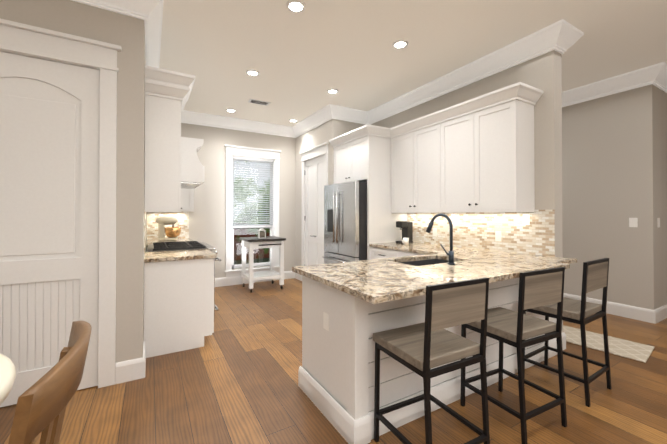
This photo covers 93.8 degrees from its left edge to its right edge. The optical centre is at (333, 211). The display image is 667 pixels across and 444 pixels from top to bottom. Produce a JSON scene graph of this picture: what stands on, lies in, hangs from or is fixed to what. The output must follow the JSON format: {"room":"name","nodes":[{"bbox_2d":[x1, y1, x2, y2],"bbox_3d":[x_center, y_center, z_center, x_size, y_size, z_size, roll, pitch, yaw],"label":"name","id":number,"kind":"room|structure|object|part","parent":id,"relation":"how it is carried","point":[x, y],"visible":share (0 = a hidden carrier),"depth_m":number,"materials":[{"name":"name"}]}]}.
{"room":"kitchen","nodes":[
{"label":"kitchen","id":0,"kind":"room"},
{"bbox_2d":[0,0,126,367],"bbox_3d":[-3.149,-0.213,1.676,3.400,3.100,0.120,0,-1,-30],"label":"wall","id":1,"kind":"structure","parent":0,"point":[82,20],"depth_m":2.45,"materials":[{"name":"paint"}]},
{"bbox_2d":[0,51,99,406],"bbox_3d":[-2.168,0.117,2.219,0.815,2.432,0.040,0,-1,-30],"label":"door leaf","id":2,"kind":"structure","parent":1,"relation":"in","point":[49,198],"depth_m":2.26,"materials":[{"name":"white wood"}]},
{"bbox_2d":[0,19,121,387],"bbox_3d":[-2.169,0.021,2.222,1.089,2.640,0.170,0,-1,-30],"label":"door frame","id":3,"kind":"structure","parent":1,"relation":"attached to","point":[17,38],"depth_m":2.40,"materials":[{"name":"white wood"}]},
{"bbox_2d":[71,0,163,27],"bbox_3d":[-2.910,-1.670,1.679,3.505,0.185,0.135,0,-1,-30],"label":"crown molding","id":4,"kind":"structure","parent":1,"relation":"attached to","point":[150,11],"depth_m":2.49,"materials":[{"name":"white wood"}]},
{"bbox_2d":[125,16,145,360],"bbox_3d":[-2.399,-0.196,3.870,0.120,3.100,3.140,0,-1,-30],"label":"wall","id":5,"kind":"structure","parent":0,"point":[135,197],"depth_m":2.52,"materials":[{"name":"paint"}]},
{"bbox_2d":[141,341,145,377],"bbox_3d":[-1.634,1.265,2.696,0.018,0.160,0.393,0,-1,-30],"label":"baseboard","id":6,"kind":"structure","parent":5,"relation":"attached to","point":[143,360],"depth_m":2.53,"materials":[{"name":"white wood"}]},
{"bbox_2d":[144,24,161,67],"bbox_3d":[-2.261,-1.654,3.899,0.135,0.185,3.010,0,-1,-30],"label":"crown molding","id":7,"kind":"structure","parent":5,"relation":"attached to","point":[152,31],"depth_m":3.06,"materials":[{"name":"white wood"}]},
{"bbox_2d":[144,209,188,258],"bbox_3d":[-2.140,0.043,4.172,0.635,0.795,2.640,0,-1,-30],"label":"backsplash","id":8,"kind":"structure","parent":5,"relation":"attached to","point":[150,227],"depth_m":5.22,"materials":[{"name":"tile"}]},
{"bbox_2d":[145,65,195,211],"bbox_3d":[-1.679,-0.652,3.185,0.415,1.310,0.692,0,-1,-30],"label":"upper cabinet","id":9,"kind":"object","parent":5,"relation":"attached to","point":[167,93],"visible":1,"depth_m":2.95,"materials":[{"name":"white wood"}]},
{"bbox_2d":[181,137,204,188],"bbox_3d":[-2.014,-0.594,3.932,0.597,0.525,0.916,0,-1,-30],"label":"range hood","id":10,"kind":"object","parent":5,"relation":"attached to","point":[192,171],"visible":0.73,"depth_m":3.62,"materials":[{"name":"white wood"}]},
{"bbox_2d":[181,123,295,277],"bbox_3d":[-0.817,-0.176,6.554,5.570,3.100,0.120,0,-1,-30],"label":"wall","id":11,"kind":"structure","parent":0,"point":[207,220],"depth_m":5.76,"materials":[{"name":"paint"}]},
{"bbox_2d":[180,188,193,211],"bbox_3d":[-2.702,-0.372,5.177,0.677,0.730,0.336,0,-1,-30],"label":"upper cabinet","id":12,"kind":"object","parent":11,"relation":"attached to","point":[187,200],"visible":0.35,"depth_m":5.19,"materials":[{"name":"white wood"}]},
{"bbox_2d":[181,110,297,137],"bbox_3d":[-1.842,-1.639,5.814,2.520,0.185,0.135,0,-1,-30],"label":"crown molding","id":13,"kind":"structure","parent":11,"relation":"attached to","point":[190,117],"depth_m":5.80,"materials":[{"name":"white wood"}]},
{"bbox_2d":[224,144,280,276],"bbox_3d":[-1.566,-0.015,6.080,1.100,2.450,0.175,0,-1,-30],"label":"window","id":14,"kind":"structure","parent":11,"relation":"in","point":[248,152],"depth_m":6.03,"materials":[{"name":"white wood"}]},
{"bbox_3d":[-1.591,0.018,6.123,0.808,2.101,0.035,0,-1,-30],"label":"window sash","id":15,"kind":"part","parent":14,"relation":"part of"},
{"bbox_2d":[232,157,272,227],"bbox_3d":[-1.567,-0.367,6.085,0.804,1.334,0.054,0,-1,-30],"label":"window blinds","id":16,"kind":"object","parent":14,"relation":"attached to","point":[266,207],"visible":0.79,"depth_m":6.07,"materials":[{"name":"grey plastic"}]},
{"bbox_2d":[215,271,294,286],"bbox_3d":[-1.639,1.290,5.979,1.980,0.160,0.018,0,-1,-30],"label":"baseboard","id":17,"kind":"structure","parent":11,"relation":"attached to","point":[236,280],"depth_m":5.86,"materials":[{"name":"white wood"}]},
{"bbox_2d":[295,119,364,266],"bbox_3d":[-0.080,-0.180,6.031,0.750,3.100,1.530,0,-1,-30],"label":"wall","id":18,"kind":"structure","parent":0,"point":[327,131],"depth_m":5.83,"materials":[{"name":"paint"}]},
{"bbox_2d":[295,273,300,280],"bbox_3d":[-0.710,1.292,6.333,0.018,0.160,0.270,0,-1,-30],"label":"baseboard","id":19,"kind":"structure","parent":18,"relation":"attached to","point":[297,276],"depth_m":6.31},
{"bbox_2d":[291,104,334,135],"bbox_3d":[-0.386,-1.640,5.690,0.135,0.185,1.505,0,-1,-30],"label":"crown molding","id":20,"kind":"structure","parent":18,"relation":"attached to","point":[327,113],"depth_m":5.59,"materials":[{"name":"white wood"}]},
{"bbox_2d":[304,155,323,265],"bbox_3d":[-0.349,0.184,5.759,0.087,2.352,0.864,0,-1,-30],"label":"pantry doors","id":21,"kind":"structure","parent":18,"relation":"in","point":[314,210],"depth_m":5.78,"materials":[{"name":"white wood"}]},
{"bbox_2d":[300,142,328,280],"bbox_3d":[-0.333,0.093,5.769,0.150,2.550,1.100,0,-1,-30],"label":"trim","id":22,"kind":"structure","parent":18,"relation":"attached to","point":[316,151],"depth_m":6.01,"materials":[{"name":"white wood"}]},
{"bbox_2d":[335,105,366,123],"bbox_3d":[0.279,-1.643,5.286,0.600,0.185,0.135,0,-1,-30],"label":"crown molding","id":23,"kind":"structure","parent":18,"relation":"attached to","point":[343,113],"depth_m":5.28,"materials":[{"name":"white wood"}]},
{"bbox_2d":[0,278,666,443],"bbox_3d":[0.678,1.367,2.259,10.840,0.050,8.820,0,-1,-30],"label":"floor","id":24,"kind":"structure","parent":0,"point":[234,380],"depth_m":2.23,"materials":[{"name":"brown wood"}]},
{"bbox_2d":[0,354,15,404],"bbox_3d":[-1.622,0.950,0.710,1.260,0.760,1.260,0,-1,-30],"label":"dining table","id":25,"kind":"object","parent":24,"relation":"on","point":[7,373],"visible":1,"depth_m":1.10,"materials":[{"name":"white"}]},
{"bbox_2d":[8,320,91,443],"bbox_3d":[-0.966,0.847,0.766,0.578,0.967,0.530,0,-1,-30],"label":"dining chair","id":26,"kind":"object","parent":24,"relation":"on","point":[43,401],"visible":1,"depth_m":0.74,"materials":[{"name":"brown wood"}]},
{"bbox_2d":[144,258,213,357],"bbox_3d":[-1.624,0.910,3.274,0.612,0.880,0.579,0,-1,-30],"label":"base cabinet","id":27,"kind":"object","parent":24,"relation":"on","point":[178,300],"depth_m":3.01,"materials":[{"name":"white wood"}]},
{"bbox_2d":[146,238,191,245],"bbox_3d":[-2.520,0.463,4.818,0.632,0.036,1.128,0,-1,-30],"label":"countertop","id":28,"kind":"structure","parent":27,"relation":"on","point":[150,241],"depth_m":4.87,"materials":[{"name":"beige stone"}]},
{"bbox_2d":[156,216,180,240],"bbox_3d":[-2.591,0.255,4.903,0.356,0.381,0.236,0,-1,-30],"label":"stand mixer","id":29,"kind":"object","parent":28,"relation":"on","point":[172,233],"visible":1,"depth_m":4.83,"materials":[{"name":"beige"}]},
{"bbox_2d":[144,250,215,261],"bbox_3d":[-1.611,0.452,3.275,0.632,0.036,0.602,0,-1,-30],"label":"countertop","id":30,"kind":"structure","parent":27,"relation":"on","point":[179,255],"depth_m":3.10,"materials":[{"name":"beige stone"}]},
{"bbox_2d":[147,241,220,321],"bbox_3d":[-1.919,0.876,3.977,0.778,0.933,0.920,0,-1,-30],"label":"range","id":31,"kind":"object","parent":24,"relation":"on","point":[172,246],"visible":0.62,"depth_m":3.74,"materials":[{"name":"silver metal"}]},
{"bbox_2d":[240,236,285,292],"bbox_3d":[-1.272,0.917,5.604,0.670,0.900,0.621,0,-1,-30],"label":"kitchen cart","id":32,"kind":"object","parent":24,"relation":"on","point":[272,243],"visible":1,"depth_m":5.50,"materials":[{"name":"white wood"}]},
{"bbox_2d":[258,228,265,237],"bbox_3d":[-1.272,0.375,5.539,0.130,0.180,0.090,0,-1,-30],"label":"jar","id":33,"kind":"object","parent":32,"relation":"on","point":[261,234],"visible":1,"depth_m":5.51,"materials":[{"name":"ceramic"}]},
{"bbox_2d":[322,181,366,263],"bbox_3d":[0.429,0.460,4.896,0.954,1.778,0.903,0,-1,-30],"label":"refrigerator","id":34,"kind":"object","parent":24,"relation":"on","point":[345,221],"visible":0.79,"depth_m":4.51,"materials":[{"name":"grey metal"}]},
{"bbox_2d":[298,278,451,443],"bbox_3d":[0.266,0.902,2.310,0.782,0.880,0.760,0,-1,-30],"label":"base cabinet","id":35,"kind":"object","parent":24,"relation":"on","point":[350,308],"depth_m":1.96,"materials":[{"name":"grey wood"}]},
{"bbox_2d":[292,242,576,305],"bbox_3d":[0.675,0.451,3.139,2.440,0.036,2.268,0,-1,-30],"label":"countertop","id":36,"kind":"structure","parent":35,"relation":"on","point":[394,271],"depth_m":2.36,"materials":[{"name":"beige stone"}]},
{"bbox_2d":[396,221,412,243],"bbox_3d":[1.008,0.287,4.446,0.220,0.310,0.130,0,-1,-30],"label":"coffee maker","id":37,"kind":"object","parent":36,"relation":"on","point":[406,227],"visible":0.92,"depth_m":4.42,"materials":[{"name":"black plastic"}]},
{"bbox_2d":[402,238,408,244],"bbox_3d":[0.967,0.395,4.212,0.108,0.090,0.080,0,-1,-30],"label":"mug","id":38,"kind":"object","parent":36,"relation":"on","point":[405,241],"visible":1,"depth_m":4.18,"materials":[{"name":"white ceramic"}]},
{"bbox_2d":[426,213,454,264],"bbox_3d":[0.881,0.220,2.652,0.120,0.417,0.297,0,-1,-30],"label":"faucet","id":39,"kind":"object","parent":36,"relation":"on","point":[450,254],"visible":1,"depth_m":2.56,"materials":[{"name":"grey metal"}]},
{"bbox_2d":[373,277,489,443],"bbox_3d":[0.527,0.843,1.732,0.430,0.991,0.460,0,0,-27],"label":"bar stool","id":40,"kind":"object","parent":24,"relation":"on","point":[425,347],"visible":0.98,"depth_m":1.61,"materials":[{"name":"black metal"}]},
{"bbox_2d":[452,282,499,397],"bbox_3d":[1.011,0.904,2.505,0.700,0.880,0.240,0,-1,-30],"label":"base cabinet","id":41,"kind":"object","parent":24,"relation":"on","point":[492,345],"depth_m":2.41,"materials":[{"name":"grey wood"}]},
{"bbox_2d":[460,267,566,443],"bbox_3d":[1.167,0.845,2.063,0.430,0.991,0.460,0,0,-26],"label":"bar stool","id":42,"kind":"object","parent":24,"relation":"on","point":[539,288],"visible":0.9,"depth_m":1.92,"materials":[{"name":"black metal"}]},
{"bbox_2d":[500,278,555,377],"bbox_3d":[1.572,0.908,3.096,0.867,0.880,0.690,0,-1,-30],"label":"base cabinet","id":43,"kind":"object","parent":24,"relation":"on","point":[509,291],"depth_m":2.61,"materials":[{"name":"grey wood"}]},
{"bbox_2d":[522,258,611,406],"bbox_3d":[1.809,0.848,2.452,0.430,0.991,0.460,0,-1,-32],"label":"bar stool","id":44,"kind":"object","parent":24,"relation":"on","point":[595,275],"visible":0.73,"depth_m":2.32,"materials":[{"name":"black metal"}]},
{"bbox_2d":[563,325,654,362],"bbox_3d":[2.721,1.342,3.264,0.520,0.012,0.840,0,-1,-38],"label":"mat","id":45,"kind":"object","parent":24,"relation":"on","point":[636,351],"visible":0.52,"depth_m":3.14,"materials":[{"name":"fabric"}]},
{"bbox_2d":[159,0,666,126],"bbox_3d":[0.678,-1.783,2.282,10.840,0.050,8.820,0,-1,-30],"label":"ceiling","id":46,"kind":"structure","parent":0,"point":[308,57],"depth_m":3.26,"materials":[{"name":"paint"}]},
{"bbox_2d":[246,69,259,75],"bbox_3d":[-1.011,-1.740,3.910,0.169,0.011,0.169,0,-1,-37],"label":"recessed light","id":47,"kind":"object","parent":46,"relation":"in","point":[250,72],"depth_m":3.90,"materials":[{"name":"white"}]},
{"bbox_2d":[248,99,270,105],"bbox_3d":[-1.176,-1.733,4.939,0.320,0.009,0.160,0,-1,-30],"label":"ceiling vent","id":48,"kind":"object","parent":46,"relation":"in","point":[260,102],"visible":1,"depth_m":4.93,"materials":[{"name":"grey metal"}]},
{"bbox_2d":[286,0,305,12],"bbox_3d":[-0.320,-1.749,2.657,0.169,0.011,0.169,0,-1,-37],"label":"recessed light","id":49,"kind":"object","parent":46,"relation":"in","point":[296,6],"depth_m":2.65,"materials":[{"name":"white"}]},
{"bbox_2d":[327,89,337,93],"bbox_3d":[-0.012,-1.735,4.499,0.169,0.011,0.169,0,-1,-39],"label":"recessed light","id":50,"kind":"object","parent":46,"relation":"in","point":[331,91],"depth_m":4.50,"materials":[{"name":"white"}]},
{"bbox_2d":[392,40,408,48],"bbox_3d":[0.697,-1.745,3.256,0.169,0.011,0.169,0,-1,36],"label":"recessed light","id":51,"kind":"object","parent":46,"relation":"in","point":[399,44],"depth_m":3.25,"materials":[{"name":"white"}]},
{"bbox_2d":[371,50,562,332],"bbox_3d":[1.059,-0.188,4.984,0.150,3.100,4.490,0,-1,-30],"label":"wall","id":52,"kind":"structure","parent":0,"point":[543,72],"depth_m":3.11,"materials":[{"name":"paint"}]},
{"bbox_2d":[333,126,388,185],"bbox_3d":[0.551,-0.823,4.978,0.730,0.730,0.926,0,-1,-30],"label":"upper cabinet","id":53,"kind":"object","parent":52,"relation":"attached to","point":[366,159],"depth_m":4.52,"materials":[{"name":"white wood"}]},
{"bbox_2d":[389,114,436,213],"bbox_3d":[1.225,-0.604,4.227,0.330,1.180,0.964,0,-1,-30],"label":"upper cabinet","id":54,"kind":"object","parent":52,"relation":"attached to","point":[410,154],"depth_m":4.18,"materials":[{"name":"white wood"}]},
{"bbox_2d":[433,228,436,236],"bbox_3d":[1.384,0.277,4.261,0.004,0.116,0.070,0,-1,-30],"label":"electrical outlet plate","id":55,"kind":"object","parent":52,"relation":"attached to","point":[434,229],"depth_m":4.25,"materials":[{"name":"white plastic"}]},
{"bbox_2d":[367,19,574,124],"bbox_3d":[1.359,-1.651,4.205,0.135,0.185,3.095,0,-1,-30],"label":"crown molding","id":56,"kind":"structure","parent":52,"relation":"attached to","point":[562,36],"depth_m":3.54,"materials":[{"name":"white wood"}]},
{"bbox_2d":[407,210,554,256],"bbox_3d":[1.616,0.211,3.880,0.008,0.455,2.028,0,-1,-30],"label":"tile backsplash","id":57,"kind":"structure","parent":52,"relation":"attached to","point":[477,230],"depth_m":3.55,"materials":[{"name":"tile"}]},
{"bbox_2d":[433,86,536,209],"bbox_3d":[1.653,-0.609,3.500,0.330,1.180,0.963,0,-1,-30],"label":"upper cabinet","id":58,"kind":"object","parent":52,"relation":"attached to","point":[470,160],"depth_m":3.26,"materials":[{"name":"white wood"}]},
{"bbox_2d":[495,231,500,241],"bbox_3d":[1.840,0.271,3.486,0.004,0.116,0.070,0,-1,-30],"label":"electrical outlet plate","id":59,"kind":"object","parent":52,"relation":"attached to","point":[497,233],"depth_m":3.48,"materials":[{"name":"white plastic"}]},
{"bbox_2d":[523,214,529,224],"bbox_3d":[1.993,0.079,3.228,0.004,0.116,0.070,0,-1,-30],"label":"electrical outlet plate","id":60,"kind":"object","parent":52,"relation":"attached to","point":[526,217],"depth_m":3.22,"materials":[{"name":"white plastic"}]},
{"bbox_2d":[562,332,565,349],"bbox_3d":[1.123,1.282,5.000,0.048,0.160,4.508,0,-1,-30],"label":"baseboard","id":61,"kind":"structure","parent":52,"relation":"attached to","point":[563,334],"depth_m":3.05,"materials":[{"name":"white wood"}]},
{"bbox_2d":[562,84,657,309],"bbox_3d":[2.724,-0.181,5.912,0.120,3.100,4.820,0,-1,-30],"label":"wall","id":62,"kind":"structure","parent":0,"point":[614,163],"depth_m":4.12,"materials":[{"name":"paint"}]},
{"bbox_2d":[563,293,656,323],"bbox_3d":[2.699,1.288,5.806,0.018,0.160,4.718,0,-1,-30],"label":"baseboard","id":63,"kind":"structure","parent":62,"relation":"attached to","point":[632,312],"depth_m":4.00,"materials":[{"name":"white wood"}]},
{"bbox_2d":[562,62,666,106],"bbox_3d":[2.679,-1.640,5.748,0.135,0.185,4.835,0,-1,-30],"label":"crown molding","id":64,"kind":"structure","parent":62,"relation":"attached to","point":[657,73],"depth_m":4.03,"materials":[{"name":"white wood"}]},
{"bbox_2d":[629,218,637,226],"bbox_3d":[3.801,0.134,3.955,0.005,0.120,0.080,0,-1,-30],"label":"electrical outlet plate","id":65,"kind":"object","parent":62,"relation":"attached to","point":[633,222],"depth_m":3.95,"materials":[{"name":"white plastic"}]},
{"bbox_2d":[658,88,666,307],"bbox_3d":[4.666,-0.193,4.328,1.620,3.100,0.120,0,-1,-30],"label":"wall","id":66,"kind":"structure","parent":0,"point":[662,96],"depth_m":3.98,"materials":[{"name":"paint"}]},
{"bbox_2d":[653,84,666,92],"bbox_3d":[4.627,-1.652,4.168,1.560,0.185,0.135,0,-1,-30],"label":"crown molding","id":67,"kind":"structure","parent":66,"relation":"attached to","point":[663,87],"depth_m":3.94,"materials":[{"name":"white wood"}]},
{"bbox_2d":[656,304,666,322],"bbox_3d":[4.649,1.276,4.227,1.680,0.160,0.018,0,-1,-30],"label":"baseboard","id":68,"kind":"structure","parent":66,"relation":"attached to","point":[661,311],"depth_m":3.90,"materials":[{"name":"white wood"}]},
{"label":"outside","id":69,"kind":"structure","parent":0,"visible":0},
{"bbox_2d":[234,258,269,264],"bbox_3d":[-2.666,1.664,8.527,16.000,0.050,4.420,0,-1,-30],"label":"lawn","id":70,"kind":"structure","parent":69,"point":[255,260],"depth_m":10.62,"materials":[{"name":"green plant"}]},
{"bbox_2d":[234,160,269,259],"bbox_3d":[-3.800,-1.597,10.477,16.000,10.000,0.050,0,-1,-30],"label":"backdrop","id":71,"kind":"structure","parent":69,"point":[264,251],"depth_m":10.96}
]}

